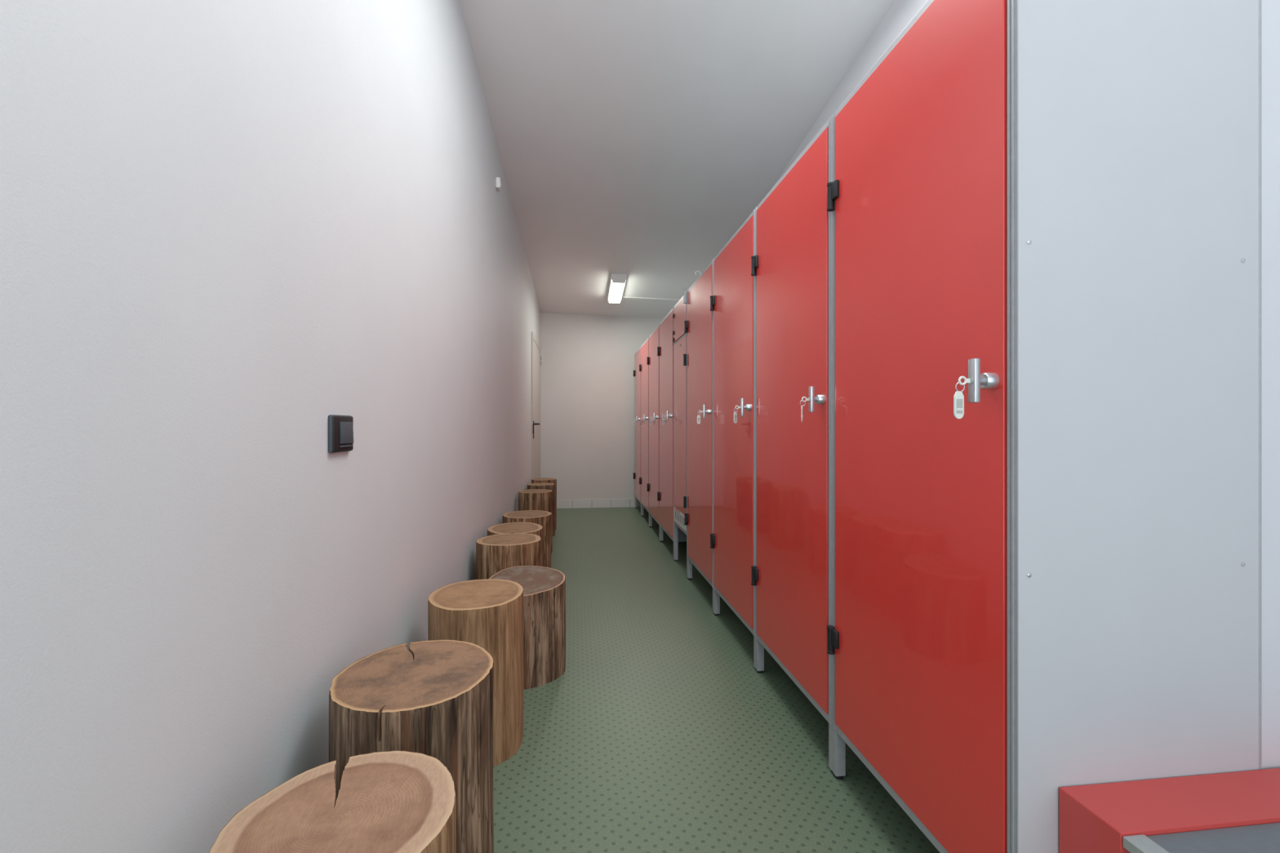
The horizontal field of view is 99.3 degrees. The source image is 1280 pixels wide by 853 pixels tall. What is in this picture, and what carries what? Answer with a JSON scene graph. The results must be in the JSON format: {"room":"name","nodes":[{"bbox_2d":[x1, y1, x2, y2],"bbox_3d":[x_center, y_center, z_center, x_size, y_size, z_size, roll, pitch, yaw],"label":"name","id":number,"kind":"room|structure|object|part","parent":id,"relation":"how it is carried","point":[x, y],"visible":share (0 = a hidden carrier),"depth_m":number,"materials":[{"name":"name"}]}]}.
{"room":"changing room","nodes":[
{"label":"changing room","id":0,"kind":"room"},
{"bbox_2d":[0,0,540,852],"bbox_3d":[-0.907,-0.724,2.580,0.120,3.574,8.945,0,0,-6],"label":"wall","id":1,"kind":"structure","parent":0,"point":[228,228],"depth_m":0.89,"materials":[{"name":"white paint"}]},
{"bbox_2d":[328,414,353,453],"bbox_3d":[-0.713,0.017,1.304,0.018,0.088,0.112,0,0,-6],"label":"wall switch","id":2,"kind":"object","parent":1,"relation":"attached to","point":[340,428],"visible":1,"depth_m":1.28,"materials":[{"name":"grey plastic"}]},
{"bbox_2d":[495,177,502,191],"bbox_3d":[-0.929,-1.597,3.585,0.034,0.068,0.060,0,0,-7],"label":"wall sensor","id":3,"kind":"object","parent":1,"relation":"attached to","point":[498,182],"visible":1,"depth_m":3.56,"materials":[{"name":"white plastic"}]},
{"bbox_2d":[531,331,542,479],"bbox_3d":[-1.196,0.023,6.363,0.088,2.080,1.060,0,0,-7],"label":"door","id":4,"kind":"structure","parent":1,"relation":"in","point":[535,346],"depth_m":6.27,"materials":[{"name":"white wood"}]},
{"bbox_3d":[-1.143,0.035,6.017,0.066,0.195,0.140,0,0,-7],"label":"handle","id":5,"kind":"part","parent":4,"relation":"part of","materials":[{"name":"black plastic"}]},
{"bbox_2d":[540,312,663,500],"bbox_3d":[-0.342,-0.207,7.211,2.153,2.541,0.120,0,0,-7],"label":"wall","id":6,"kind":"structure","parent":0,"point":[587,378],"depth_m":7.11,"materials":[{"name":"paint"}]},
{"bbox_2d":[556,498,640,508],"bbox_3d":[-0.332,1.009,7.147,1.908,0.108,0.008,0,0,-7],"label":"baseboard","id":7,"kind":"structure","parent":6,"relation":"attached to","point":[619,503],"depth_m":7.11,"materials":[{"name":"white tile"}]},
{"bbox_2d":[459,0,894,318],"bbox_3d":[0.045,-2.015,2.755,2.446,1.203,9.060,0,0,-7],"label":"ceiling","id":8,"kind":"structure","parent":0,"point":[635,139],"depth_m":3.33,"materials":[{"name":"paint"}]},
{"bbox_2d":[607,273,626,303],"bbox_3d":[-0.263,-1.532,6.092,0.160,0.166,0.680,0,0,-7],"label":"ceiling lamp","id":9,"kind":"object","parent":8,"relation":"attached to","point":[617,282],"visible":1,"depth_m":5.95,"materials":[{"name":"white plastic"}]},
{"bbox_2d":[608,280,624,302],"bbox_3d":[-0.263,-1.508,6.092,0.144,0.107,0.628,0,0,-7],"label":"diffuser","id":10,"kind":"object","parent":9,"relation":"attached to","point":[615,291],"depth_m":6.04,"materials":[{"name":"white plastic"}]},
{"bbox_2d":[622,296,679,300],"bbox_3d":[0.242,-1.519,6.475,0.924,0.040,0.017,0,0,-7],"label":"cable conduit","id":11,"kind":"object","parent":8,"relation":"attached to","point":[622,296],"visible":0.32,"depth_m":6.45,"materials":[{"name":"white plastic"}]},
{"bbox_2d":[493,506,939,852],"bbox_3d":[0.011,1.113,2.741,2.476,0.100,9.040,0,0,-7],"label":"floor","id":12,"kind":"structure","parent":0,"point":[660,731],"depth_m":1.83,"materials":[{"name":"green plastic"}]},
{"bbox_2d":[209,751,456,852],"bbox_3d":[-0.431,0.813,0.787,0.315,0.500,0.321,0,0,-7],"label":"stool","id":13,"kind":"object","parent":12,"relation":"on","point":[387,802],"visible":1,"depth_m":0.79,"materials":[{"name":"brown wood"}]},
{"bbox_2d":[328,640,493,852],"bbox_3d":[-0.498,0.803,1.210,0.338,0.520,0.357,0,0,-7],"label":"stool","id":14,"kind":"object","parent":12,"relation":"on","point":[433,698],"visible":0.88,"depth_m":1.12,"materials":[{"name":"brown wood"}]},
{"bbox_2d":[427,578,523,766],"bbox_3d":[-0.552,0.813,1.843,0.308,0.500,0.349,0,0,-7],"label":"stool","id":15,"kind":"object","parent":12,"relation":"on","point":[487,614],"visible":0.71,"depth_m":1.73,"materials":[{"name":"brown wood"}]},
{"bbox_2d":[475,533,541,579],"bbox_3d":[-0.671,0.820,2.794,0.329,0.485,0.308,0,0,-7],"label":"stool","id":16,"kind":"object","parent":12,"relation":"on","point":[495,553],"visible":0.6,"depth_m":2.67,"materials":[{"name":"brown wood"}]},
{"bbox_2d":[487,522,542,566],"bbox_3d":[-0.720,0.821,3.136,0.317,0.484,0.329,0,0,-7],"label":"stool","id":17,"kind":"object","parent":12,"relation":"on","point":[510,527],"visible":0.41,"depth_m":3.12,"materials":[{"name":"brown wood"}]},
{"bbox_2d":[502,510,551,568],"bbox_3d":[-0.768,0.829,3.706,0.330,0.468,0.347,0,0,-7],"label":"stool","id":18,"kind":"object","parent":12,"relation":"on","point":[544,518],"visible":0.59,"depth_m":3.63,"materials":[{"name":"brown wood"}]},
{"bbox_2d":[488,565,565,689],"bbox_3d":[-0.496,0.857,2.375,0.341,0.411,0.361,0,0,-7],"label":"stool","id":19,"kind":"object","parent":12,"relation":"on","point":[544,588],"visible":0.66,"depth_m":2.26,"materials":[{"name":"brown wood"}]},
{"bbox_2d":[518,488,552,553],"bbox_3d":[-0.883,0.804,4.596,0.286,0.518,0.294,0,0,-7],"label":"stool","id":20,"kind":"object","parent":12,"relation":"on","point":[531,499],"visible":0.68,"depth_m":4.49,"materials":[{"name":"brown wood"}]},
{"bbox_2d":[527,482,555,536],"bbox_3d":[-0.968,0.813,5.323,0.269,0.500,0.266,0,0,-7],"label":"stool","id":21,"kind":"object","parent":12,"relation":"on","point":[546,486],"visible":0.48,"depth_m":5.27,"materials":[{"name":"brown wood"}]},
{"bbox_2d":[531,477,556,529],"bbox_3d":[-0.994,0.803,5.624,0.261,0.520,0.264,0,0,-7],"label":"stool","id":22,"kind":"object","parent":12,"relation":"on","point":[548,480],"visible":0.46,"depth_m":5.58,"materials":[{"name":"brown wood"}]},
{"bbox_2d":[633,346,640,508],"bbox_3d":[0.193,0.058,6.804,0.548,2.011,0.653,0,0,-7],"label":"locker","id":23,"kind":"object","parent":12,"relation":"on","point":[637,374],"visible":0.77,"depth_m":6.80,"materials":[{"name":"metal"}]},
{"bbox_3d":[-0.050,0.985,7.092,0.030,0.136,0.024,0,0,-7],"label":"leg","id":24,"kind":"part","parent":23,"relation":"part of","materials":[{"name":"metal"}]},
{"bbox_2d":[639,337,649,527],"bbox_3d":[0.274,0.058,6.129,0.548,2.011,0.703,0,0,-7],"label":"locker","id":25,"kind":"object","parent":12,"relation":"on","point":[643,367],"visible":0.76,"depth_m":6.09,"materials":[{"name":"metal"}]},
{"bbox_3d":[0.028,0.985,6.441,0.030,0.136,0.024,0,0,-7],"label":"leg","id":26,"kind":"part","parent":25,"relation":"part of","materials":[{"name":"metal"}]},
{"bbox_3d":[0.057,-0.018,6.103,0.018,1.818,0.652,0,0,-7],"label":"door","id":27,"kind":"part","parent":25,"relation":"part of","materials":[{"name":"red laminate"}]},
{"bbox_2d":[646,324,660,541],"bbox_3d":[0.359,0.058,5.419,0.548,2.011,0.723,0,0,-7],"label":"locker","id":28,"kind":"object","parent":12,"relation":"on","point":[653,360],"visible":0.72,"depth_m":5.34,"materials":[{"name":"metal"}]},
{"bbox_3d":[0.112,0.985,5.742,0.030,0.136,0.024,0,0,-7],"label":"leg","id":29,"kind":"part","parent":28,"relation":"part of","materials":[{"name":"metal"}]},
{"bbox_3d":[0.142,-0.018,5.393,0.018,1.818,0.672,0,0,-7],"label":"door","id":30,"kind":"part","parent":28,"relation":"part of","materials":[{"name":"red laminate"}]},
{"bbox_2d":[657,307,686,542],"bbox_3d":[0.446,0.058,4.699,0.548,2.011,0.723,0,0,-7],"label":"locker","id":31,"kind":"object","parent":12,"relation":"on","point":[665,350],"visible":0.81,"depth_m":4.58,"materials":[{"name":"metal"}]},
{"bbox_3d":[0.198,0.985,5.022,0.030,0.136,0.024,0,0,-7],"label":"leg","id":32,"kind":"part","parent":31,"relation":"part of","materials":[{"name":"metal"}]},
{"bbox_3d":[0.229,-0.018,4.673,0.018,1.818,0.672,0,0,-7],"label":"door","id":33,"kind":"part","parent":31,"relation":"part of","materials":[{"name":"red laminate"}]},
{"bbox_3d":[0.237,-0.016,4.674,0.032,1.864,0.723,0,0,-7],"label":"frame","id":34,"kind":"part","parent":31,"relation":"part of","materials":[{"name":"metal"}]},
{"bbox_3d":[0.528,-0.015,4.351,0.467,1.863,0.013,0,0,-7],"label":"panel","id":35,"kind":"part","parent":31,"relation":"part of","materials":[{"name":"grey metal"}]},
{"bbox_2d":[672,290,688,578],"bbox_3d":[0.533,0.058,4.081,0.521,2.011,0.521,0,0,-7],"label":"locker","id":36,"kind":"object","parent":12,"relation":"on","point":[680,309],"visible":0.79,"depth_m":4.05,"materials":[{"name":"metal"}]},
{"bbox_3d":[0.284,0.908,4.302,0.030,0.290,0.024,0,0,-7],"label":"leg","id":37,"kind":"part","parent":36,"relation":"part of","materials":[{"name":"metal"}]},
{"bbox_3d":[0.303,-0.007,4.053,0.018,1.270,0.470,0,0,-7],"label":"door","id":38,"kind":"part","parent":36,"relation":"part of","materials":[{"name":"red laminate"}]},
{"bbox_3d":[0.303,-0.796,4.053,0.018,0.264,0.470,0,0,-7],"label":"door","id":39,"kind":"part","parent":36,"relation":"part of","materials":[{"name":"red laminate"}]},
{"bbox_3d":[0.302,0.684,4.053,0.014,0.109,0.474,0,0,-7],"label":"plinth panel","id":40,"kind":"part","parent":36,"relation":"part of","materials":[{"name":"white plastic"}]},
{"bbox_3d":[0.344,0.908,3.808,0.030,0.290,0.024,0,0,-7],"label":"leg","id":41,"kind":"part","parent":36,"relation":"part of","materials":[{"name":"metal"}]},
{"bbox_2d":[684,259,714,613],"bbox_3d":[0.594,0.058,3.462,0.548,2.011,0.719,0,0,-7],"label":"locker","id":42,"kind":"object","parent":12,"relation":"on","point":[699,326],"visible":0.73,"depth_m":3.37,"materials":[{"name":"metal"}]},
{"bbox_3d":[0.347,0.985,3.783,0.030,0.136,0.024,0,0,-7],"label":"leg","id":43,"kind":"part","parent":42,"relation":"part of","materials":[{"name":"metal"}]},
{"bbox_2d":[697,410,702,423],"bbox_3d":[0.344,-0.054,3.122,0.037,0.080,0.006,0,0,-11],"label":"key","id":44,"kind":"object","parent":42,"relation":"attached to","point":[698,415],"visible":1,"depth_m":3.12,"materials":[{"name":"plastic"}]},
{"bbox_3d":[0.395,-0.085,3.127,0.022,0.031,0.031,0,0,-7],"label":"handle","id":45,"kind":"part","parent":42,"relation":"part of","materials":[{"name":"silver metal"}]},
{"bbox_3d":[0.430,0.985,3.092,0.030,0.136,0.024,0,0,-7],"label":"leg","id":46,"kind":"part","parent":42,"relation":"part of","materials":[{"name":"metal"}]},
{"bbox_2d":[710,208,755,670],"bbox_3d":[0.680,0.058,2.748,0.548,2.011,0.716,0,0,-7],"label":"locker","id":47,"kind":"object","parent":12,"relation":"on","point":[732,303],"visible":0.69,"depth_m":2.65,"materials":[{"name":"metal"}]},
{"bbox_3d":[0.433,0.985,3.067,0.030,0.136,0.024,0,0,-7],"label":"leg","id":48,"kind":"part","parent":47,"relation":"part of","materials":[{"name":"metal"}]},
{"bbox_2d":[733,405,740,423],"bbox_3d":[0.430,-0.054,2.410,0.036,0.080,0.011,0,0,-17],"label":"key","id":49,"kind":"object","parent":47,"relation":"attached to","point":[735,412],"visible":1,"depth_m":2.41,"materials":[{"name":"metal"}]},
{"bbox_3d":[0.481,-0.085,2.414,0.022,0.031,0.031,0,0,-7],"label":"handle","id":50,"kind":"part","parent":47,"relation":"part of","materials":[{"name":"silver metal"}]},
{"bbox_3d":[0.515,0.985,2.379,0.030,0.136,0.024,0,0,-7],"label":"leg","id":51,"kind":"part","parent":47,"relation":"part of","materials":[{"name":"metal"}]},
{"bbox_2d":[751,115,833,773],"bbox_3d":[0.765,0.058,2.039,0.548,2.011,0.708,0,0,-7],"label":"locker","id":52,"kind":"object","parent":12,"relation":"on","point":[792,263],"visible":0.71,"depth_m":1.91,"materials":[{"name":"metal"}]},
{"bbox_3d":[0.518,0.985,2.354,0.030,0.136,0.024,0,0,-7],"label":"leg","id":53,"kind":"part","parent":52,"relation":"part of","materials":[{"name":"metal"}]},
{"bbox_2d":[800,396,808,422],"bbox_3d":[0.515,-0.054,1.706,0.034,0.080,0.017,0,0,-23],"label":"key","id":54,"kind":"object","parent":52,"relation":"attached to","point":[802,397],"visible":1,"depth_m":1.70,"materials":[{"name":"metal"}]},
{"bbox_3d":[0.565,-0.085,1.710,0.022,0.031,0.031,0,0,-7],"label":"handle","id":55,"kind":"part","parent":52,"relation":"part of","materials":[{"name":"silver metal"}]},
{"bbox_3d":[0.600,0.985,1.674,0.030,0.136,0.024,0,0,-7],"label":"leg","id":56,"kind":"part","parent":52,"relation":"part of","materials":[{"name":"metal"}]},
{"bbox_2d":[826,0,1262,852],"bbox_3d":[0.851,0.058,1.336,0.552,2.011,0.704,0,0,-7],"label":"locker","id":57,"kind":"object","parent":12,"relation":"on","point":[1054,207],"visible":1,"depth_m":1.01,"materials":[{"name":"metal"}]},
{"bbox_3d":[0.603,0.985,1.649,0.030,0.136,0.024,0,0,-7],"label":"leg","id":58,"kind":"part","parent":57,"relation":"part of","materials":[{"name":"metal"}]},
{"bbox_3d":[0.632,-0.018,1.313,0.018,1.818,0.647,0,0,-7],"label":"door","id":59,"kind":"part","parent":57,"relation":"part of","materials":[{"name":"red laminate"}]},
{"bbox_3d":[0.640,-0.016,1.314,0.032,1.864,0.698,0,0,-7],"label":"frame","id":60,"kind":"part","parent":57,"relation":"part of","materials":[{"name":"metal"}]},
{"bbox_2d":[953,376,970,418],"bbox_3d":[0.598,-0.054,1.009,0.037,0.080,0.006,0,0,-10],"label":"key","id":61,"kind":"object","parent":57,"relation":"attached to","point":[958,397],"visible":1,"depth_m":1.01,"materials":[{"name":"plastic"}]},
{"bbox_3d":[0.632,-0.085,1.012,0.016,0.015,0.015,0,0,-7],"label":"stem","id":62,"kind":"part","parent":57,"relation":"part of","materials":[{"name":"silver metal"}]},
{"bbox_3d":[0.649,-0.085,1.014,0.022,0.031,0.031,0,0,-7],"label":"handle","id":63,"kind":"part","parent":57,"relation":"part of","materials":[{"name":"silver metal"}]},
{"bbox_3d":[0.915,-0.016,0.993,0.498,1.864,0.003,0,0,-7],"label":"panel","id":64,"kind":"part","parent":57,"relation":"part of","materials":[{"name":"grey laminate"}]},
{"bbox_2d":[1058,768,1279,852],"bbox_3d":[1.101,0.853,0.521,0.600,0.421,0.972,0,0,-7],"label":"bench","id":65,"kind":"object","parent":12,"relation":"on","point":[1239,811],"visible":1,"depth_m":0.91,"materials":[{"name":"red laminate"}]},
{"bbox_3d":[0.761,0.853,0.914,0.020,0.420,0.110,0,0,-7],"label":"panel","id":66,"kind":"part","parent":65,"relation":"part of","materials":[{"name":"red laminate"}]},
{"bbox_3d":[1.107,0.654,0.466,0.596,0.018,0.861,0,0,-7],"label":"seat frame","id":67,"kind":"part","parent":65,"relation":"part of","materials":[{"name":"metal"}]},
{"bbox_2d":[772,0,927,187],"bbox_3d":[1.207,-0.698,2.834,0.120,3.521,8.940,0,0,-7],"label":"wall","id":68,"kind":"structure","parent":0,"point":[901,12],"depth_m":2.73,"materials":[{"name":"paint"}]},
{"bbox_2d":[1262,0,1279,769],"bbox_3d":[1.264,-0.087,1.045,0.192,2.300,0.016,0,0,-7],"label":"trim","id":69,"kind":"structure","parent":68,"relation":"attached to","point":[1270,8],"depth_m":1.03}
]}

